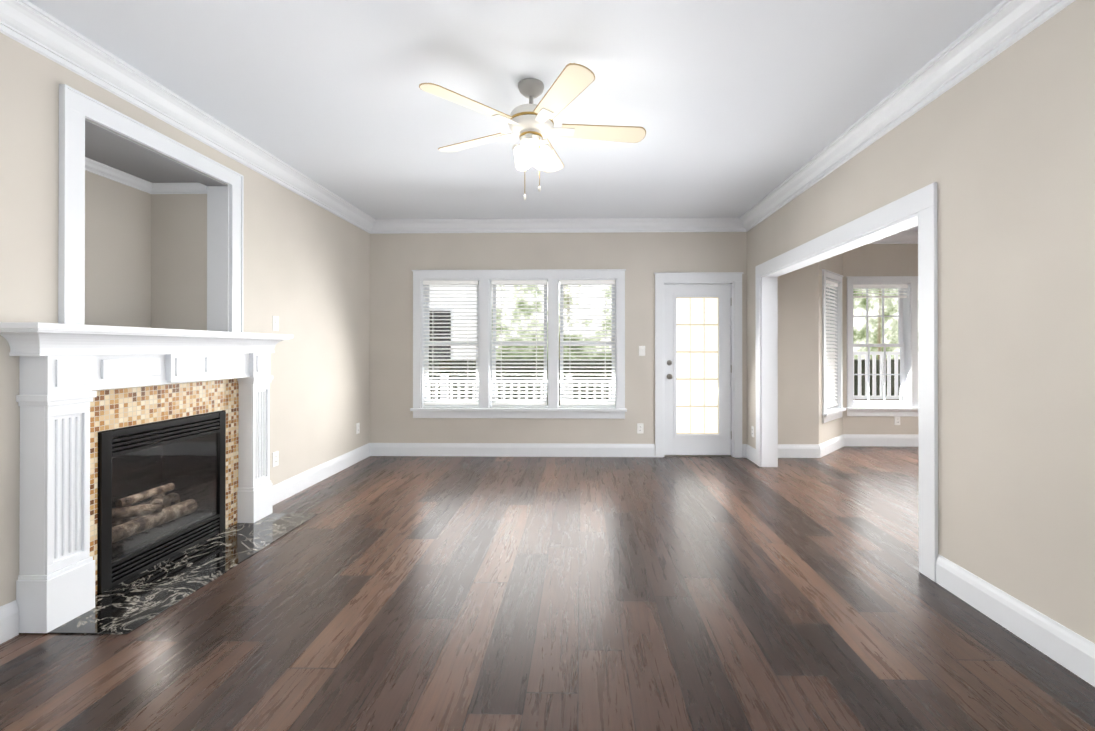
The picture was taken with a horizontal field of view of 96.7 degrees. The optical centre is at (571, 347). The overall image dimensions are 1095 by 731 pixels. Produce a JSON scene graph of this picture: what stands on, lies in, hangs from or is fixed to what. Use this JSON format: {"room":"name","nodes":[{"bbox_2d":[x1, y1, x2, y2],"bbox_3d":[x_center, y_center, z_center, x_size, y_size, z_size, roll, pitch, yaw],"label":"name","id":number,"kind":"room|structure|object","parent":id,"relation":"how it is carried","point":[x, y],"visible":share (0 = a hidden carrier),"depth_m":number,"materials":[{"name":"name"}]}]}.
{"room":"living room","nodes":[
{"label":"living room","id":0,"kind":"room"},
{"bbox_2d":[0,32,369,606],"bbox_3d":[-2.732,0.390,2.266,0.590,3.740,7.200,0,0,1],"label":"wall","id":1,"kind":"structure","parent":0,"point":[306,271],"depth_m":3.44,"materials":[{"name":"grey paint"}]},
{"bbox_2d":[0,600,18,643],"bbox_3d":[-2.462,1.179,0.486,0.017,0.152,3.296,0,0,1],"label":"baseboard","id":2,"kind":"structure","parent":1,"relation":"attached to","point":[9,612],"depth_m":2.10,"materials":[{"name":"white wood"}]},
{"bbox_2d":[58,84,243,331],"bbox_3d":[-2.689,-0.674,2.928,0.590,1.152,1.225,0,0,1],"label":"frame","id":3,"kind":"object","parent":1,"relation":"attached to","point":[225,209],"depth_m":2.88,"materials":[{"name":"white wood"}]},
{"bbox_2d":[0,0,375,233],"bbox_3d":[-2.378,-1.413,2.264,0.118,0.134,6.900,0,0,1],"label":"crown molding","id":4,"kind":"structure","parent":1,"relation":"attached to","point":[22,21],"depth_m":2.72,"materials":[{"name":"white wood"}]},
{"bbox_2d":[272,451,278,466],"bbox_3d":[-2.400,0.905,3.948,0.010,0.116,0.072,0,0,1],"label":"electrical outlet","id":5,"kind":"object","parent":1,"relation":"attached to","point":[275,458],"visible":1,"depth_m":3.94,"materials":[{"name":"white plastic"}]},
{"bbox_2d":[273,316,278,330],"bbox_3d":[-2.398,-0.195,3.951,0.014,0.116,0.072,0,0,1],"label":"light switch","id":6,"kind":"object","parent":1,"relation":"attached to","point":[275,323],"visible":1,"depth_m":3.94,"materials":[{"name":"white plastic"}]},
{"bbox_2d":[273,443,371,504],"bbox_3d":[-2.382,1.191,4.689,0.017,0.152,1.976,0,0,1],"label":"baseboard","id":7,"kind":"structure","parent":1,"relation":"attached to","point":[285,489],"depth_m":4.56,"materials":[{"name":"white"}]},
{"bbox_2d":[356,423,359,433],"bbox_3d":[-2.372,0.899,5.408,0.010,0.116,0.072,0,0,1],"label":"electrical outlet","id":8,"kind":"object","parent":1,"relation":"attached to","point":[357,428],"visible":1,"depth_m":5.39,"materials":[{"name":"white plastic"}]},
{"bbox_2d":[27,0,1002,230],"bbox_3d":[2.068,-1.509,2.519,9.300,0.060,7.880,0,0,1],"label":"ceiling","id":9,"kind":"structure","parent":0,"point":[736,108],"depth_m":2.71,"materials":[{"name":"white paint"}]},
{"bbox_2d":[419,63,645,199],"bbox_3d":[-0.200,-1.147,2.769,1.258,0.663,1.258,0,0,1],"label":"ceiling fan","id":10,"kind":"object","parent":9,"relation":"hanging from","point":[531,125],"visible":1,"depth_m":2.68,"materials":[{"name":"white"}]},
{"bbox_2d":[0,446,1094,730],"bbox_3d":[2.068,1.291,2.511,9.300,0.060,7.880,0,0,1],"label":"floor","id":11,"kind":"structure","parent":0,"point":[542,594],"depth_m":2.22,"materials":[{"name":"brown wood"}]},
{"bbox_2d":[0,322,317,634],"bbox_3d":[-2.385,0.580,2.919,0.901,1.363,1.797,0,0,1],"label":"fireplace","id":12,"kind":"object","parent":11,"relation":"on","point":[146,489],"visible":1,"depth_m":2.62,"materials":[{"name":"white wood"}]},
{"bbox_2d":[369,232,917,443],"bbox_3d":[2.136,0.401,6.038,9.300,3.740,0.830,0,0,1],"label":"wall","id":13,"kind":"structure","parent":0,"point":[641,258],"depth_m":5.67,"materials":[{"name":"beige paint"}]},
{"bbox_2d":[372,443,654,456],"bbox_3d":[-0.705,1.194,5.667,3.335,0.152,0.017,0,0,1],"label":"baseboard","id":14,"kind":"structure","parent":13,"relation":"attached to","point":[378,449],"depth_m":5.66,"materials":[{"name":"white"}]},
{"bbox_2d":[410,269,626,418],"bbox_3d":[-0.616,-0.040,5.725,2.511,1.730,0.206,0,0,1],"label":"window","id":15,"kind":"structure","parent":13,"relation":"in","point":[510,402],"depth_m":5.69,"materials":[{"name":"white"}]},
{"bbox_2d":[376,218,739,233],"bbox_3d":[-0.183,-1.403,5.614,4.140,0.134,0.118,0,0,1],"label":"crown molding","id":16,"kind":"structure","parent":13,"relation":"attached to","point":[578,225],"depth_m":5.61,"materials":[{"name":"white wood"}]},
{"bbox_2d":[637,423,643,433],"bbox_3d":[0.798,0.940,5.642,0.072,0.116,0.010,0,0,1],"label":"electrical outlet","id":17,"kind":"object","parent":13,"relation":"attached to","point":[640,428],"visible":1,"depth_m":5.64,"materials":[{"name":"white plastic"}]},
{"bbox_2d":[639,346,644,355],"bbox_3d":[0.818,0.040,5.642,0.072,0.116,0.014,0,0,1],"label":"light switch","id":18,"kind":"object","parent":13,"relation":"attached to","point":[641,350],"visible":1,"depth_m":5.64,"materials":[{"name":"white plastic"}]},
{"bbox_2d":[664,284,731,454],"bbox_3d":[1.476,0.258,5.672,0.791,1.993,0.116,0,0,1],"label":"back door","id":19,"kind":"structure","parent":13,"relation":"in","point":[697,369],"depth_m":5.69,"materials":[{"name":"white"}]},
{"bbox_2d":[654,272,743,457],"bbox_3d":[1.469,0.203,5.697,1.025,2.135,0.181,0,0,1],"label":"door frame","id":20,"kind":"structure","parent":13,"relation":"attached to","point":[734,279],"depth_m":5.62,"materials":[{"name":"white wood"}]},
{"bbox_2d":[822,269,845,422],"bbox_3d":[3.154,-0.014,5.992,0.206,1.800,0.755,0,0,44],"label":"window","id":21,"kind":"structure","parent":13,"relation":"in","point":[831,401],"depth_m":6.06,"materials":[{"name":"white wood"}]},
{"bbox_2d":[778,434,918,457],"bbox_3d":[3.739,1.194,5.922,3.110,0.152,0.696,0,0,1],"label":"baseboard","id":22,"kind":"structure","parent":13,"relation":"attached to","point":[897,440],"depth_m":6.24,"materials":[{"name":"white wood"}]},
{"bbox_2d":[845,276,917,416],"bbox_3d":[4.401,-0.013,6.309,1.741,1.800,0.206,0,0,1],"label":"window","id":23,"kind":"structure","parent":13,"relation":"in","point":[899,316],"depth_m":6.28,"materials":[{"name":"white"}]},
{"bbox_2d":[869,231,917,243],"bbox_3d":[4.399,-1.402,6.206,1.800,0.134,0.118,0,0,1],"label":"crown molding","id":24,"kind":"structure","parent":13,"relation":"attached to","point":[904,237],"depth_m":6.22,"materials":[{"name":"white wood"}]},
{"bbox_2d":[894,416,899,424],"bbox_3d":[4.190,0.941,6.258,0.072,0.116,0.010,0,0,1],"label":"outlet","id":25,"kind":"object","parent":13,"relation":"attached to","point":[896,420],"visible":0.96,"depth_m":6.26,"materials":[{"name":"white plastic"}]},
{"bbox_2d":[747,0,1094,642],"bbox_3d":[2.035,0.390,2.100,0.150,3.740,7.050,0,0,1],"label":"wall","id":26,"kind":"structure","parent":0,"point":[999,149],"depth_m":2.17,"materials":[{"name":"beige paint"}]},
{"bbox_2d":[744,444,755,463],"bbox_3d":[2.015,1.193,5.461,0.020,0.152,0.325,0,0,1],"label":"baseboard","id":27,"kind":"structure","parent":26,"relation":"attached to","point":[749,452],"depth_m":5.49,"materials":[{"name":"white"}]},
{"bbox_2d":[755,182,937,581],"bbox_3d":[2.071,0.190,3.955,0.191,2.151,2.681,0,0,1],"label":"door frame","id":28,"kind":"structure","parent":26,"relation":"attached to","point":[918,208],"depth_m":2.88,"materials":[{"name":"white wood"}]},
{"bbox_2d":[740,0,1074,231],"bbox_3d":[1.903,-1.413,2.182,0.118,0.134,6.900,0,0,1],"label":"crown molding","id":29,"kind":"structure","parent":26,"relation":"attached to","point":[996,30],"depth_m":2.64,"materials":[{"name":"white wood"}]},
{"bbox_2d":[936,554,1094,686],"bbox_3d":[1.925,1.179,0.682,0.017,0.152,3.855,0,0,1],"label":"baseboard","id":30,"kind":"structure","parent":26,"relation":"attached to","point":[1066,648],"depth_m":2.10,"materials":[{"name":"white wood"}]},
{"label":"outside","id":31,"kind":"structure","parent":0,"visible":0},
{"bbox_2d":[492,282,899,358],"bbox_3d":[2.774,-1.709,13.269,38.000,14.000,0.100,0,0,1],"label":"trees","id":32,"kind":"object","parent":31,"point":[889,309],"depth_m":13.26,"materials":[{"name":"green plant"}]},
{"bbox_3d":[2.702,1.891,9.484,38.000,0.020,7.450,0,0,1],"label":"ground","id":33,"kind":"structure","parent":31,"visible":0},
{"bbox_2d":[429,285,475,358],"bbox_3d":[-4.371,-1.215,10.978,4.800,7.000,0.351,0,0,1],"label":"house","id":34,"kind":"structure","parent":33,"relation":"on","point":[453,310],"depth_m":10.81,"materials":[{"name":"white"}]},
{"bbox_2d":[429,359,899,405],"bbox_3d":[1.695,1.054,9.130,20.000,1.650,0.800,0,0,1],"label":"railing","id":35,"kind":"object","parent":33,"relation":"on","point":[863,377],"depth_m":8.77,"materials":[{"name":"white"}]},
{"bbox_3d":[-0.753,1.458,6.676,6.200,0.070,1.700,0,0,1],"label":"floor","id":36,"kind":"structure","parent":31,"visible":0},
{"bbox_2d":[429,375,611,398],"bbox_3d":[-0.739,0.920,7.397,6.301,1.011,0.101,0,0,1],"label":"railing","id":37,"kind":"object","parent":36,"relation":"on","point":[518,386],"depth_m":7.37,"materials":[{"name":"white wood"}]},
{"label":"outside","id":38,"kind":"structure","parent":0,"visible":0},
{"bbox_2d":[853,352,899,400],"bbox_3d":[4.882,0.484,7.136,4.751,0.981,1.371,0,0,1],"label":"deck railing","id":39,"kind":"object","parent":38,"point":[881,396],"depth_m":7.70,"materials":[{"name":"white wood"}]}
]}

